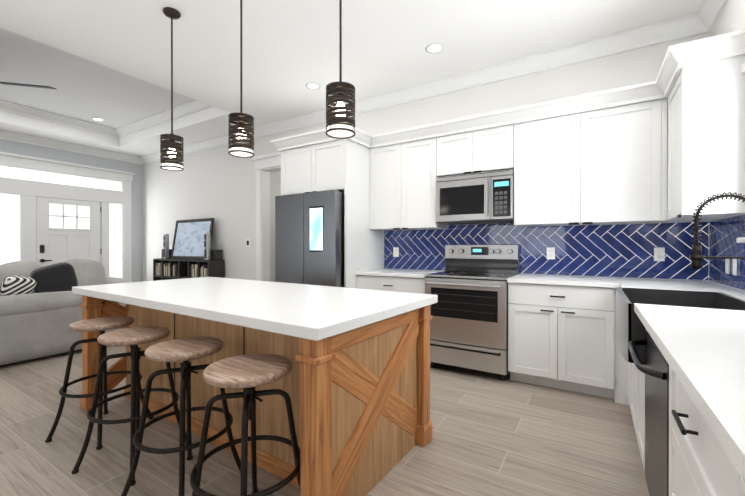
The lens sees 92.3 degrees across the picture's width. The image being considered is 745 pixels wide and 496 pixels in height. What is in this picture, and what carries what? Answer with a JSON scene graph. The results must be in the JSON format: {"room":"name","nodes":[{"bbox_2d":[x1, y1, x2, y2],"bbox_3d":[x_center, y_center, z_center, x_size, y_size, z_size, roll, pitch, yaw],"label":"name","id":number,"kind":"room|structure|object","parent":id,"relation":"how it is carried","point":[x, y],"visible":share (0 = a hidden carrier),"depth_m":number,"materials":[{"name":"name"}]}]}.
{"room":"kitchen","nodes":[
{"label":"kitchen","id":0,"kind":"room"},
{"bbox_2d":[0,139,142,281],"bbox_3d":[-6.848,-0.363,4.472,0.150,3.070,7.350,0,0,32],"label":"wall","id":1,"kind":"structure","parent":0,"point":[13,147],"depth_m":7.25,"materials":[{"name":"grey paint"}]},
{"bbox_2d":[0,152,134,281],"bbox_3d":[-5.502,-0.187,6.451,0.060,2.705,2.220,0,0,32],"label":"door frame","id":2,"kind":"structure","parent":1,"relation":"in","point":[25,181],"depth_m":6.35,"materials":[{"name":"white"}]},
{"bbox_2d":[36,197,101,265],"bbox_3d":[-5.450,0.138,6.474,0.100,2.025,0.942,0,0,32],"label":"door leaf","id":3,"kind":"structure","parent":2,"relation":"attached to","point":[66,229],"depth_m":6.43,"materials":[{"name":"white wood"}]},
{"bbox_2d":[0,129,139,163],"bbox_3d":[-6.733,-1.813,4.415,0.100,0.130,7.080,0,0,32],"label":"crown molding","id":4,"kind":"structure","parent":1,"relation":"attached to","point":[4,134],"depth_m":6.40,"materials":[{"name":"white wood"}]},
{"bbox_2d":[270,170,280,281],"bbox_3d":[-0.738,-0.284,6.520,3.000,2.900,2.250,0,0,32],"label":"wall","id":5,"kind":"structure","parent":0,"point":[275,183],"depth_m":7.17,"materials":[{"name":"paint"}]},
{"bbox_2d":[0,346,648,495],"bbox_3d":[-2.377,1.236,3.100,9.705,0.120,10.200,0,0,32],"label":"floor","id":6,"kind":"structure","parent":0,"point":[493,434],"depth_m":2.12,"materials":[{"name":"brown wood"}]},
{"bbox_2d":[0,258,130,364],"bbox_3d":[-3.930,0.642,3.774,1.037,1.064,2.358,0,0,32],"label":"sofa","id":7,"kind":"object","parent":6,"relation":"on","point":[40,309],"visible":0.73,"depth_m":3.75,"materials":[{"name":"grey fabric"}]},
{"bbox_2d":[45,316,299,495],"bbox_3d":[-1.134,0.827,1.919,1.992,0.705,0.555,0,0,32],"label":"stools","id":8,"kind":"object","parent":6,"relation":"on","point":[248,373],"visible":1,"depth_m":1.68,"materials":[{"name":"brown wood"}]},
{"bbox_2d":[153,258,224,280],"bbox_3d":[-3.328,0.683,6.419,1.720,0.965,0.295,0,0,32],"label":"console","id":9,"kind":"object","parent":6,"relation":"on","point":[166,269],"visible":0.23,"depth_m":6.29},
{"bbox_2d":[162,234,169,258],"bbox_3d":[-3.851,-0.031,6.674,0.080,0.458,0.078,0,0,32],"label":"speaker","id":10,"kind":"object","parent":9,"relation":"on","point":[165,251],"depth_m":6.66},
{"bbox_2d":[171,218,213,259],"bbox_3d":[-3.233,-0.160,6.398,1.120,0.715,0.141,0,0,32],"label":"picture frame","id":11,"kind":"object","parent":9,"relation":"on","point":[188,241],"visible":0.81,"depth_m":6.40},
{"bbox_2d":[204,232,210,259],"bbox_3d":[-2.764,-0.029,5.979,0.080,0.458,0.078,0,0,32],"label":"speaker","id":12,"kind":"object","parent":9,"relation":"on","point":[209,254],"depth_m":5.96},
{"bbox_2d":[211,250,222,259],"bbox_3d":[-2.647,0.114,6.064,0.140,0.173,0.152,0,0,32],"label":"speaker","id":13,"kind":"object","parent":9,"relation":"on","point":[215,254],"depth_m":6.01},
{"bbox_2d":[80,301,432,495],"bbox_3d":[-0.893,0.759,2.421,2.378,0.839,1.125,0,0,32],"label":"kitchen island","id":14,"kind":"object","parent":6,"relation":"on","point":[354,383],"depth_m":1.86,"materials":[{"name":"brown wood"}]},
{"bbox_2d":[72,277,437,344],"bbox_3d":[-0.914,0.313,2.433,2.476,0.049,1.174,0,0,32],"label":"island countertop","id":15,"kind":"structure","parent":14,"relation":"on","point":[323,314],"depth_m":1.97,"materials":[{"name":"white stone"}]},
{"bbox_2d":[275,190,343,286],"bbox_3d":[-0.525,0.285,4.296,0.880,1.775,0.894,0,0,32],"label":"fridge","id":16,"kind":"object","parent":6,"relation":"on","point":[309,238],"visible":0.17,"depth_m":3.86,"materials":[{"name":"black metal"}]},
{"bbox_2d":[271,127,383,287],"bbox_3d":[-0.495,-0.053,4.343,1.120,2.450,0.899,0,0,32],"label":"surround","id":17,"kind":"object","parent":6,"relation":"on","point":[316,160],"visible":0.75,"depth_m":3.99,"materials":[{"name":"white wood"}]},
{"bbox_2d":[357,277,425,293],"bbox_3d":[0.336,0.734,3.995,0.819,0.880,0.620,0,0,32],"label":"base cabinet","id":18,"kind":"object","parent":6,"relation":"on","point":[398,284],"depth_m":3.70,"materials":[{"name":"white wood"}]},
{"bbox_2d":[355,269,442,276],"bbox_3d":[0.330,0.276,3.983,0.820,0.036,0.648,0,0,32],"label":"countertop","id":19,"kind":"structure","parent":18,"relation":"on","point":[378,272],"depth_m":3.81,"materials":[{"name":"white stone"}]},
{"bbox_2d":[424,244,519,380],"bbox_3d":[0.981,0.570,3.526,0.762,1.210,0.720,0,0,32],"label":"range","id":20,"kind":"object","parent":6,"relation":"on","point":[468,286],"visible":0.85,"depth_m":3.30,"materials":[{"name":"silver metal"}]},
{"bbox_2d":[430,274,744,495],"bbox_3d":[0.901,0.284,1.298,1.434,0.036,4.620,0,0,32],"label":"base cabinet","id":21,"kind":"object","parent":6,"relation":"on","point":[566,332],"depth_m":1.90,"materials":[{"name":"white wood"}]},
{"bbox_2d":[616,287,744,364],"bbox_3d":[1.659,0.412,1.959,0.529,0.286,0.812,0,0,32],"label":"sink","id":22,"kind":"object","parent":21,"relation":"in","point":[629,327],"depth_m":2.10,"materials":[{"name":"metal"}]},
{"bbox_2d":[690,192,744,268],"bbox_3d":[1.846,-0.012,1.876,0.289,0.552,0.118,0,0,32],"label":"faucet","id":23,"kind":"object","parent":21,"relation":"on","point":[697,257],"visible":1,"depth_m":1.89,"materials":[{"name":"black metal"}]},
{"bbox_2d":[628,329,668,495],"bbox_3d":[1.334,0.754,1.307,0.635,0.856,0.608,0,0,32],"label":"dishwasher","id":24,"kind":"object","parent":6,"relation":"on","point":[655,369],"visible":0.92,"depth_m":1.38,"materials":[{"name":"black metal"}]},
{"bbox_2d":[0,0,702,156],"bbox_3d":[-2.955,-2.071,2.154,9.205,0.400,7.500,0,0,32],"label":"ceiling","id":25,"kind":"structure","parent":0,"point":[108,62],"depth_m":3.40,"materials":[{"name":"paint"}]},
{"bbox_2d":[0,82,55,88],"bbox_3d":[-4.535,-2.009,4.055,1.177,0.334,1.200,0,0,32],"label":"ceiling fan","id":26,"kind":"object","parent":25,"relation":"hanging from","point":[26,85],"visible":1,"depth_m":4.15,"materials":[{"name":"black metal"}]},
{"bbox_2d":[0,100,119,137],"bbox_3d":[-5.817,-2.114,4.812,0.100,0.130,4.320,0,0,32],"label":"crown molding","id":27,"kind":"structure","parent":25,"relation":"attached to","point":[5,106],"depth_m":5.84,"materials":[{"name":"white wood"}]},
{"bbox_2d":[116,100,212,136],"bbox_3d":[-3.374,-2.117,5.784,3.000,0.130,0.100,0,0,32],"label":"crown molding","id":28,"kind":"structure","parent":25,"relation":"attached to","point":[193,106],"depth_m":5.80,"materials":[{"name":"white wood"}]},
{"bbox_2d":[160,7,183,170],"label":"pendant lights","id":29,"kind":"object","parent":25,"relation":"hanging from","point":[174,149],"depth_m":2.82,"materials":[{"name":"brown metal"}]},
{"bbox_2d":[228,0,253,157],"label":"pendant lights","id":30,"kind":"object","parent":25,"relation":"hanging from","point":[242,150],"depth_m":2.37,"materials":[{"name":"brown metal"}]},
{"bbox_2d":[306,82,319,88],"bbox_3d":[-0.687,-1.874,4.140,0.169,0.006,0.169,0,0,26],"label":"recessed light","id":31,"kind":"object","parent":25,"relation":"in","point":[311,85],"depth_m":4.13,"materials":[{"name":"white"}]},
{"bbox_2d":[326,0,355,138],"label":"pendant lights","id":32,"kind":"object","parent":25,"relation":"hanging from","point":[340,91],"depth_m":1.92,"materials":[{"name":"brown metal"}]},
{"bbox_2d":[425,43,443,53],"bbox_3d":[0.581,-1.871,3.357,0.169,0.006,0.169,0,0,26],"label":"recessed light","id":33,"kind":"object","parent":25,"relation":"in","point":[433,48],"depth_m":3.36,"materials":[{"name":"white"}]},
{"bbox_2d":[143,32,710,280],"bbox_3d":[-1.025,-0.366,5.287,9.205,3.070,0.150,0,0,32],"label":"wall","id":34,"kind":"structure","parent":0,"point":[218,184],"depth_m":5.72,"materials":[{"name":"grey paint"}]},
{"bbox_2d":[246,239,249,246],"bbox_3d":[-2.022,-0.082,5.801,0.090,0.120,0.021,0,0,32],"label":"switch","id":35,"kind":"object","parent":34,"relation":"attached to","point":[247,242],"visible":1,"depth_m":5.79,"materials":[{"name":"white plastic"}]},
{"bbox_2d":[252,152,280,280],"bbox_3d":[-1.338,-0.139,5.452,1.220,2.615,0.207,0,0,32],"label":"trim","id":36,"kind":"structure","parent":34,"relation":"attached to","point":[266,165],"depth_m":5.65,"materials":[{"name":"white wood"}]},
{"bbox_2d":[370,125,447,230],"bbox_3d":[0.408,-0.746,4.104,0.821,1.058,0.352,0,0,32],"label":"upper cabinet","id":37,"kind":"object","parent":34,"relation":"attached to","point":[404,163],"depth_m":3.93,"materials":[{"name":"white wood"}]},
{"bbox_2d":[140,13,712,163],"bbox_3d":[-1.091,-1.815,5.176,8.905,0.130,0.100,0,0,32],"label":"crown molding","id":38,"kind":"structure","parent":34,"relation":"attached to","point":[685,26],"depth_m":3.66,"materials":[{"name":"white wood"}]},
{"bbox_2d":[438,109,513,176],"bbox_3d":[1.084,-1.012,3.687,0.762,0.523,0.352,0,0,32],"label":"upper cabinet","id":39,"kind":"object","parent":34,"relation":"attached to","point":[470,145],"depth_m":3.51,"materials":[{"name":"white wood"}]},
{"bbox_2d":[435,169,513,224],"bbox_3d":[1.058,-0.494,3.647,0.758,0.473,0.429,0,0,32],"label":"microwave","id":40,"kind":"object","parent":39,"relation":"attached to","point":[482,198],"visible":1,"depth_m":3.50,"materials":[{"name":"silver metal"}]},
{"bbox_2d":[384,222,703,279],"bbox_3d":[1.435,0.001,3.676,3.023,0.513,0.009,0,0,32],"label":"backsplash","id":41,"kind":"structure","parent":34,"relation":"attached to","point":[618,250],"depth_m":3.38,"materials":[{"name":"blue tile"}]},
{"bbox_2d":[393,247,398,256],"bbox_3d":[0.286,0.050,4.372,0.072,0.115,0.008,0,0,32],"label":"electrical outlet plate","id":42,"kind":"object","parent":41,"relation":"attached to","point":[395,249],"depth_m":4.37,"materials":[{"name":"white plastic"}]},
{"bbox_2d":[547,247,554,258],"bbox_3d":[1.733,0.053,3.480,0.072,0.115,0.008,0,0,32],"label":"electrical outlet plate","id":43,"kind":"object","parent":41,"relation":"attached to","point":[550,250],"depth_m":3.48,"materials":[{"name":"white plastic"}]},
{"bbox_2d":[654,248,664,260],"bbox_3d":[2.440,0.054,3.044,0.072,0.115,0.008,0,0,32],"label":"electrical outlet plate","id":44,"kind":"object","parent":41,"relation":"attached to","point":[659,254],"depth_m":3.04,"materials":[{"name":"white plastic"}]},
{"bbox_2d":[510,85,665,226],"bbox_3d":[1.884,-0.743,3.194,1.115,1.058,0.352,0,0,32],"label":"upper cabinet","id":45,"kind":"object","parent":34,"relation":"attached to","point":[578,160],"depth_m":3.03,"materials":[{"name":"white wood"}]},
{"bbox_2d":[711,0,744,218],"bbox_3d":[0.859,-0.348,-0.282,0.150,3.070,7.350,0,0,32],"label":"wall","id":46,"kind":"structure","parent":0,"point":[731,18],"depth_m":2.45,"materials":[{"name":"grey paint"}]},
{"bbox_2d":[650,33,744,220],"bbox_3d":[2.223,-0.742,2.468,0.412,1.060,0.566,0,0,32],"label":"upper cabinet","id":47,"kind":"object","parent":46,"relation":"attached to","point":[667,145],"depth_m":2.25,"materials":[{"name":"white wood"}]},
{"bbox_2d":[696,0,727,31],"bbox_3d":[0.760,-1.799,-0.208,0.100,0.130,7.080,0,0,32],"label":"crown molding","id":48,"kind":"structure","parent":46,"relation":"attached to","point":[704,18],"depth_m":2.75,"materials":[{"name":"white wood"}]},
{"bbox_2d":[704,214,744,290],"bbox_3d":[2.173,0.027,2.016,0.023,0.471,2.040,0,0,32],"label":"backsplash","id":49,"kind":"structure","parent":46,"relation":"attached to","point":[723,233],"depth_m":2.54,"materials":[{"name":"blue tile"}]},
{"bbox_2d":[725,259,729,273],"bbox_3d":[2.449,0.120,2.469,0.007,0.115,0.072,0,0,32],"label":"electrical outlet plate","id":50,"kind":"object","parent":49,"relation":"attached to","point":[727,261],"depth_m":2.46,"materials":[{"name":"white plastic"}]},
{"bbox_2d":[732,259,736,275],"bbox_3d":[2.371,0.121,2.342,0.007,0.115,0.072,0,0,32],"label":"electrical outlet plate","id":51,"kind":"object","parent":49,"relation":"attached to","point":[734,265],"depth_m":2.34,"materials":[{"name":"white plastic"}]},
{"bbox_2d":[736,62,744,242],"bbox_3d":[1.919,-0.519,1.648,0.070,1.140,1.139,0,0,32],"label":"window","id":52,"kind":"structure","parent":46,"relation":"in","point":[740,240],"depth_m":2.10,"materials":[{"name":"white"}]},
{"bbox_2d":[742,29,744,196],"bbox_3d":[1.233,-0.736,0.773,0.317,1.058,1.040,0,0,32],"label":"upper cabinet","id":53,"kind":"object","parent":46,"relation":"attached to","point":[743,31],"depth_m":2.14,"materials":[{"name":"white wood"}]}
]}

